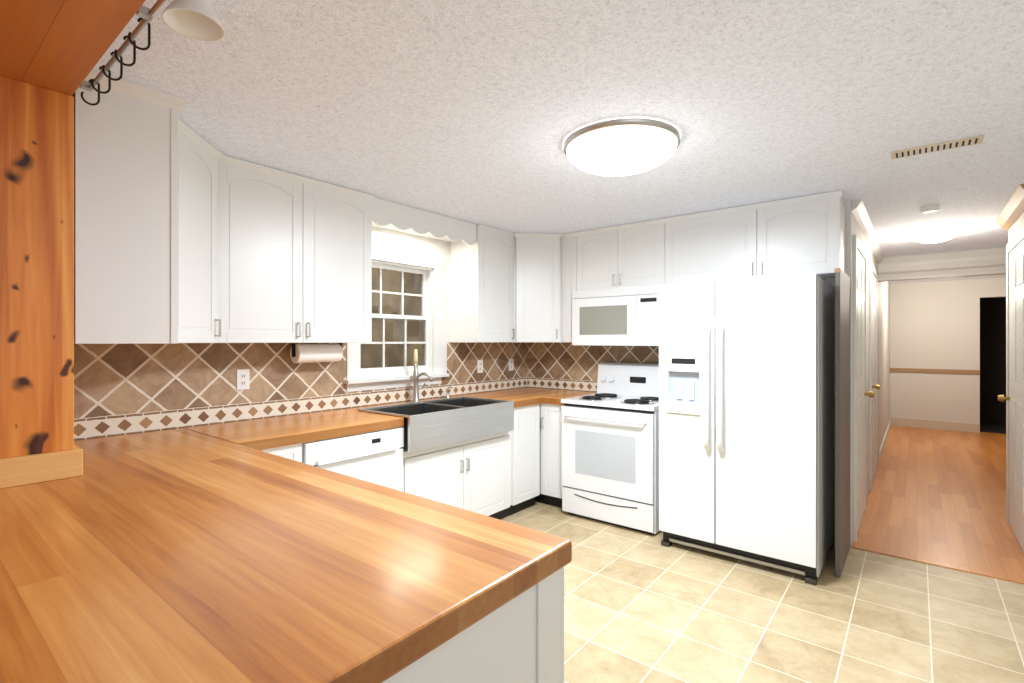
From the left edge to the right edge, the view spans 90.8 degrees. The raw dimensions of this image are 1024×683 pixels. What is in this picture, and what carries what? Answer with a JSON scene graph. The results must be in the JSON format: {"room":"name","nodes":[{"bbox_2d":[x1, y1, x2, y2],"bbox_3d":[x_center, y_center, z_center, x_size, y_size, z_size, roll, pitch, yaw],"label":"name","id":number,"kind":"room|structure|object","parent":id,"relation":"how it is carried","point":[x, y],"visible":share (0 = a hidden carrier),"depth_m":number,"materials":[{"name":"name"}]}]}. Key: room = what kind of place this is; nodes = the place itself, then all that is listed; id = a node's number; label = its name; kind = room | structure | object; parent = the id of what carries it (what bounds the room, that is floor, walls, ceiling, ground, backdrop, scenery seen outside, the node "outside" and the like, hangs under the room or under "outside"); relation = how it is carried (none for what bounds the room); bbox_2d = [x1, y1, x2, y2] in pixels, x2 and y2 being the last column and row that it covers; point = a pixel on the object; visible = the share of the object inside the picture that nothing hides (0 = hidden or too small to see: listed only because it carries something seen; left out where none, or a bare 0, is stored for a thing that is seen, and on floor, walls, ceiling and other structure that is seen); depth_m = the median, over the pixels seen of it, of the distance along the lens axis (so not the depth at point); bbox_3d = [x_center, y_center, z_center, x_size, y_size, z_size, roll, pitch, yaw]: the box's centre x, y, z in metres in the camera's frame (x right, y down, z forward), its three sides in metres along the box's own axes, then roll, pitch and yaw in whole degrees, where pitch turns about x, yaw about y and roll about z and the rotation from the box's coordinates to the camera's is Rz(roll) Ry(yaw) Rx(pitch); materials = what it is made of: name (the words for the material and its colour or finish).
{"room":"kitchen","nodes":[
{"label":"kitchen","id":0,"kind":"room"},
{"bbox_2d":[358,226,449,378],"bbox_3d":[-1.349,0.215,3.291,0.120,2.310,4.890,0,0,39],"label":"wall","id":1,"kind":"structure","parent":0,"point":[384,238],"depth_m":4.05,"materials":[{"name":"paint"}]},
{"bbox_2d":[72,69,275,343],"bbox_3d":[-1.451,-0.466,2.108,0.480,0.946,0.650,0,0,39],"label":"upper cabinet","id":2,"kind":"object","parent":1,"relation":"attached to","point":[184,232],"depth_m":1.92,"materials":[{"name":"white wood"}]},
{"bbox_2d":[237,369,249,389],"bbox_3d":[-1.554,0.220,2.919,0.008,0.116,0.070,0,0,39],"label":"electrical outlet plate","id":3,"kind":"object","parent":1,"relation":"attached to","point":[243,379],"depth_m":2.92,"materials":[{"name":"white plastic"}]},
{"bbox_2d":[74,342,525,440],"bbox_3d":[-1.173,0.236,3.405,0.006,0.457,4.248,0,0,39],"label":"backsplash","id":4,"kind":"structure","parent":1,"relation":"attached to","point":[123,389],"depth_m":2.83,"materials":[{"name":"brown tile"}]},
{"bbox_2d":[276,169,373,342],"bbox_3d":[-1.494,-0.464,2.723,0.357,0.942,1.555,0,0,39],"label":"upper cabinet","id":5,"kind":"object","parent":1,"relation":"attached to","point":[324,230],"depth_m":2.97,"materials":[{"name":"white wood"}]},
{"bbox_2d":[290,343,342,362],"bbox_3d":[-1.218,0.070,3.167,0.116,0.121,0.324,0,0,39],"label":"paper towel holder","id":6,"kind":"object","parent":5,"relation":"attached to","point":[306,353],"visible":1,"depth_m":3.11,"materials":[{"name":"white paper"}]},
{"bbox_2d":[342,247,448,391],"bbox_3d":[-0.873,-0.165,3.807,0.177,1.020,0.940,0,0,39],"label":"window","id":7,"kind":"structure","parent":1,"relation":"in","point":[401,312],"depth_m":3.87,"materials":[{"name":"white wood"}]},
{"bbox_2d":[372,197,476,244],"bbox_3d":[-0.714,-0.848,3.739,0.306,0.175,0.999,0,0,39],"label":"window valance","id":8,"kind":"object","parent":1,"relation":"attached to","point":[386,214],"visible":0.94,"depth_m":3.61,"materials":[{"name":"white"}]},
{"bbox_2d":[477,360,482,372],"bbox_3d":[-0.284,0.222,4.504,0.008,0.116,0.070,0,0,39],"label":"electrical outlet plate","id":9,"kind":"object","parent":1,"relation":"attached to","point":[479,362],"depth_m":4.50,"materials":[{"name":"white plastic"}]},
{"bbox_2d":[509,358,513,370],"bbox_3d":[-0.008,0.222,4.849,0.008,0.116,0.070,0,0,39],"label":"electrical outlet plate","id":10,"kind":"object","parent":1,"relation":"attached to","point":[511,361],"depth_m":4.85,"materials":[{"name":"white plastic"}]},
{"bbox_2d":[93,0,1023,283],"bbox_3d":[2.966,-0.980,3.838,6.170,0.080,11.140,0,0,39],"label":"ceiling","id":11,"kind":"structure","parent":0,"point":[477,112],"depth_m":1.96,"materials":[{"name":"white paint"}]},
{"bbox_2d":[161,0,224,41],"bbox_3d":[-0.846,-0.888,1.344,0.144,0.097,0.144,0,0,39],"label":"spot lamp","id":12,"kind":"object","parent":11,"relation":"attached to","point":[196,20],"visible":1,"depth_m":1.37,"materials":[{"name":"white plastic"}]},
{"bbox_2d":[564,118,679,175],"bbox_3d":[0.512,-0.874,2.383,0.534,0.127,0.534,0,0,39],"label":"ceiling light","id":13,"kind":"object","parent":11,"relation":"attached to","point":[622,147],"visible":1,"depth_m":2.23,"materials":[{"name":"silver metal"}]},
{"bbox_2d":[919,205,939,212],"bbox_3d":[2.906,-0.921,3.515,0.110,0.033,0.110,0,0,39],"label":"smoke detector","id":14,"kind":"object","parent":11,"relation":"attached to","point":[928,208],"visible":1,"depth_m":3.49,"materials":[{"name":"white plastic"}]},
{"bbox_2d":[909,228,960,242],"bbox_3d":[3.614,-0.891,4.319,0.340,0.090,0.340,0,0,39],"label":"ceiling light","id":15,"kind":"object","parent":11,"relation":"attached to","point":[936,235],"visible":1,"depth_m":4.23,"materials":[{"name":"white glass"}]},
{"bbox_2d":[891,135,983,158],"bbox_3d":[2.043,-0.934,2.438,0.340,0.008,0.110,0,0,39],"label":"ceiling vent","id":16,"kind":"object","parent":11,"relation":"in","point":[963,142],"visible":1,"depth_m":2.43,"materials":[{"name":"beige metal"}]},
{"bbox_2d":[500,426,1023,682],"bbox_3d":[2.966,1.395,3.838,6.170,0.051,11.140,0,0,39],"label":"floor","id":17,"kind":"structure","parent":0,"point":[640,607],"depth_m":2.70,"materials":[{"name":"tile"}]},
{"bbox_2d":[260,443,301,461],"bbox_3d":[-1.407,0.941,2.617,0.608,0.858,0.345,0,0,39],"label":"base cabinet","id":18,"kind":"object","parent":17,"relation":"on","point":[293,452],"depth_m":2.51,"materials":[{"name":"white wood"}]},
{"bbox_2d":[302,427,403,491],"bbox_3d":[-1.078,0.942,2.985,0.645,0.856,0.634,0,0,39],"label":"dishwasher","id":19,"kind":"object","parent":17,"relation":"on","point":[375,457],"visible":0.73,"depth_m":2.83,"materials":[{"name":"white metal"}]},
{"bbox_2d":[403,431,511,519],"bbox_3d":[-0.576,1.021,3.654,0.608,0.698,1.034,0,0,39],"label":"base cabinet","id":20,"kind":"object","parent":17,"relation":"on","point":[496,476],"depth_m":3.50,"materials":[{"name":"white wood"}]},
{"bbox_2d":[382,567,563,682],"bbox_3d":[-1.310,0.941,1.300,2.406,0.858,1.572,0,0,39],"label":"base cabinet","id":21,"kind":"object","parent":17,"relation":"on","point":[519,638],"depth_m":1.02,"materials":[{"name":"white wood"}]},
{"bbox_2d":[0,428,571,682],"bbox_3d":[-1.301,0.485,1.301,2.418,0.054,1.596,0,0,39],"label":"countertop","id":22,"kind":"structure","parent":21,"relation":"on","point":[181,555],"depth_m":1.02,"materials":[{"name":"brown wood"}]},
{"bbox_2d":[0,0,145,488],"bbox_3d":[-1.528,-0.239,1.122,2.288,1.394,1.020,0,0,39],"label":"wooden post","id":23,"kind":"object","parent":22,"relation":"on","point":[52,52],"visible":0.98,"depth_m":1.62,"materials":[{"name":"orange wood"}]},
{"bbox_2d":[80,0,166,105],"bbox_3d":[-0.967,-0.814,1.320,1.160,0.087,0.050,0,0,39],"label":"hook rail","id":24,"kind":"object","parent":23,"relation":"attached to","point":[146,15],"visible":1,"depth_m":1.43,"materials":[{"name":"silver metal"}]},
{"bbox_2d":[512,404,539,513],"bbox_3d":[-0.134,0.941,4.206,0.608,0.858,0.462,0,0,39],"label":"base cabinet","id":25,"kind":"object","parent":17,"relation":"on","point":[526,432],"depth_m":4.03,"materials":[{"name":"white wood"}]},
{"bbox_2d":[184,387,596,449],"bbox_3d":[-0.467,0.485,3.603,0.841,0.054,3.036,0,0,39],"label":"countertop","id":26,"kind":"structure","parent":25,"relation":"on","point":[266,433],"depth_m":2.83,"materials":[{"name":"brown wood"}]},
{"bbox_2d":[411,349,452,401],"bbox_3d":[-0.560,0.258,3.856,0.216,0.400,0.382,0,0,39],"label":"faucet","id":27,"kind":"object","parent":26,"relation":"on","point":[416,376],"visible":0.92,"depth_m":3.77,"materials":[{"name":"silver metal"}]},
{"bbox_2d":[358,396,513,452],"bbox_3d":[-0.503,0.555,3.561,0.528,0.220,0.996,0,0,39],"label":"farmhouse sink","id":28,"kind":"object","parent":26,"relation":"in","point":[429,424],"visible":0.94,"depth_m":3.42,"materials":[{"name":"metal"}]},
{"bbox_2d":[535,403,563,507],"bbox_3d":[0.287,0.941,4.537,0.835,0.858,0.636,0,0,39],"label":"base cabinet","id":29,"kind":"object","parent":17,"relation":"on","point":[551,485],"visible":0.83,"depth_m":4.15,"materials":[{"name":"white wood"}]},
{"bbox_2d":[561,362,659,534],"bbox_3d":[0.875,0.777,3.987,0.766,1.185,0.722,0,0,39],"label":"range","id":30,"kind":"object","parent":17,"relation":"on","point":[610,451],"visible":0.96,"depth_m":3.76,"materials":[{"name":"white metal"}]},
{"bbox_2d":[450,190,849,577],"bbox_3d":[0.870,0.217,3.797,2.705,2.305,1.066,0,0,39],"label":"upper cabinet","id":31,"kind":"object","parent":17,"relation":"on","point":[506,286],"visible":0.9,"depth_m":3.89,"materials":[{"name":"white wood"}]},
{"bbox_2d":[572,285,658,345],"bbox_3d":[0.930,-0.195,4.180,0.775,0.465,0.389,0,0,39],"label":"over-the-range microwave","id":32,"kind":"object","parent":31,"relation":"attached to","point":[627,316],"visible":0.96,"depth_m":4.01,"materials":[{"name":"white plastic"}]},
{"bbox_2d":[659,273,833,585],"bbox_3d":[1.552,0.495,3.361,0.910,1.750,0.834,0,0,39],"label":"fridge","id":33,"kind":"object","parent":17,"relation":"on","point":[746,419],"visible":1,"depth_m":3.05,"materials":[{"name":"white metal"}]},
{"bbox_2d":[823,201,852,545],"bbox_3d":[1.247,0.215,4.267,2.710,2.310,0.120,0,0,39],"label":"wall","id":34,"kind":"structure","parent":0,"point":[848,241],"depth_m":3.39,"materials":[{"name":"paint"}]},
{"bbox_2d":[526,342,658,391],"bbox_3d":[0.808,0.236,4.535,1.650,0.457,0.006,0,0,39],"label":"backsplash","id":35,"kind":"structure","parent":34,"relation":"attached to","point":[549,365],"depth_m":4.73,"materials":[{"name":"brown tile"}]},
{"bbox_2d":[851,544,1023,583],"bbox_3d":[2.617,1.367,3.099,0.890,0.006,0.050,0,0,39],"label":"threshold strip","id":36,"kind":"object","parent":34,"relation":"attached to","point":[942,565],"depth_m":3.09,"materials":[{"name":"brown wood"}]},
{"bbox_2d":[853,215,889,495],"bbox_3d":[4.212,0.215,5.896,0.120,2.310,6.130,0,0,39],"label":"wall","id":37,"kind":"structure","parent":0,"point":[883,352],"depth_m":6.10,"materials":[{"name":"paint"}]},
{"bbox_2d":[853,234,873,541],"bbox_3d":[2.642,0.320,3.778,0.075,2.100,0.900,0,0,39],"label":"door","id":38,"kind":"structure","parent":37,"relation":"attached to","point":[860,394],"depth_m":3.67,"materials":[{"name":"white wood"}]},
{"bbox_2d":[852,200,883,262],"bbox_3d":[3.198,-0.904,4.486,0.058,0.068,2.900,0,0,39],"label":"trim","id":39,"kind":"structure","parent":37,"relation":"attached to","point":[859,211],"depth_m":3.99,"materials":[{"name":"white wood"}]},
{"bbox_2d":[869,261,879,491],"bbox_3d":[3.567,0.320,4.933,0.075,2.100,0.900,0,0,39],"label":"door","id":40,"kind":"structure","parent":37,"relation":"attached to","point":[874,386],"depth_m":4.82,"materials":[{"name":"white wood"}]},
{"bbox_2d":[879,368,891,459],"bbox_3d":[5.211,0.900,7.036,0.013,0.940,3.098,0,0,39],"label":"trim","id":41,"kind":"structure","parent":37,"relation":"attached to","point":[890,422],"depth_m":6.77,"materials":[{"name":"brown wood"}]},
{"bbox_2d":[878,247,1005,281],"bbox_3d":[5.434,-0.809,4.693,3.288,0.258,0.120,0,0,39],"label":"header","id":42,"kind":"object","parent":37,"relation":"attached to","point":[950,255],"depth_m":5.33,"materials":[{"name":"paint"}]},
{"bbox_2d":[878,255,1005,280],"bbox_3d":[5.228,-0.770,4.755,2.890,0.180,0.038,0,0,39],"label":"crown molding","id":43,"kind":"structure","parent":37,"relation":"attached to","point":[957,263],"depth_m":5.30,"materials":[{"name":"white wood"}]},
{"bbox_2d":[890,277,1005,423],"bbox_3d":[7.437,0.215,7.316,3.540,2.310,0.120,0,0,39],"label":"wall","id":44,"kind":"structure","parent":0,"point":[934,324],"depth_m":7.88,"materials":[{"name":"paint"}]},
{"bbox_2d":[892,368,979,432],"bbox_3d":[6.601,0.900,7.895,1.050,0.940,0.018,0,0,39],"label":"trim","id":45,"kind":"structure","parent":44,"relation":"attached to","point":[941,425],"depth_m":7.87,"materials":[{"name":"brown wood"}]},
{"bbox_2d":[980,297,1005,433],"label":"door","id":46,"kind":"structure","parent":0,"point":[992,358],"depth_m":7.57,"materials":[{"name":"black wood"}]},
{"bbox_2d":[1009,212,1023,241],"bbox_3d":[3.487,0.215,3.376,0.120,2.310,1.170,0,0,39],"label":"wall","id":47,"kind":"structure","parent":0,"point":[1016,227],"depth_m":3.56,"materials":[{"name":"paint"}]},
{"bbox_2d":[996,184,1023,229],"bbox_3d":[3.418,-0.894,3.444,0.068,0.088,1.150,0,0,39],"label":"trim","id":48,"kind":"structure","parent":47,"relation":"attached to","point":[1011,213],"depth_m":3.42,"materials":[{"name":"white wood"}]},
{"bbox_2d":[998,227,1023,551],"bbox_3d":[3.450,0.320,3.489,0.075,2.100,0.900,0,0,39],"label":"door","id":49,"kind":"structure","parent":47,"relation":"attached to","point":[1014,398],"depth_m":3.50,"materials":[{"name":"white wood"}]}
]}

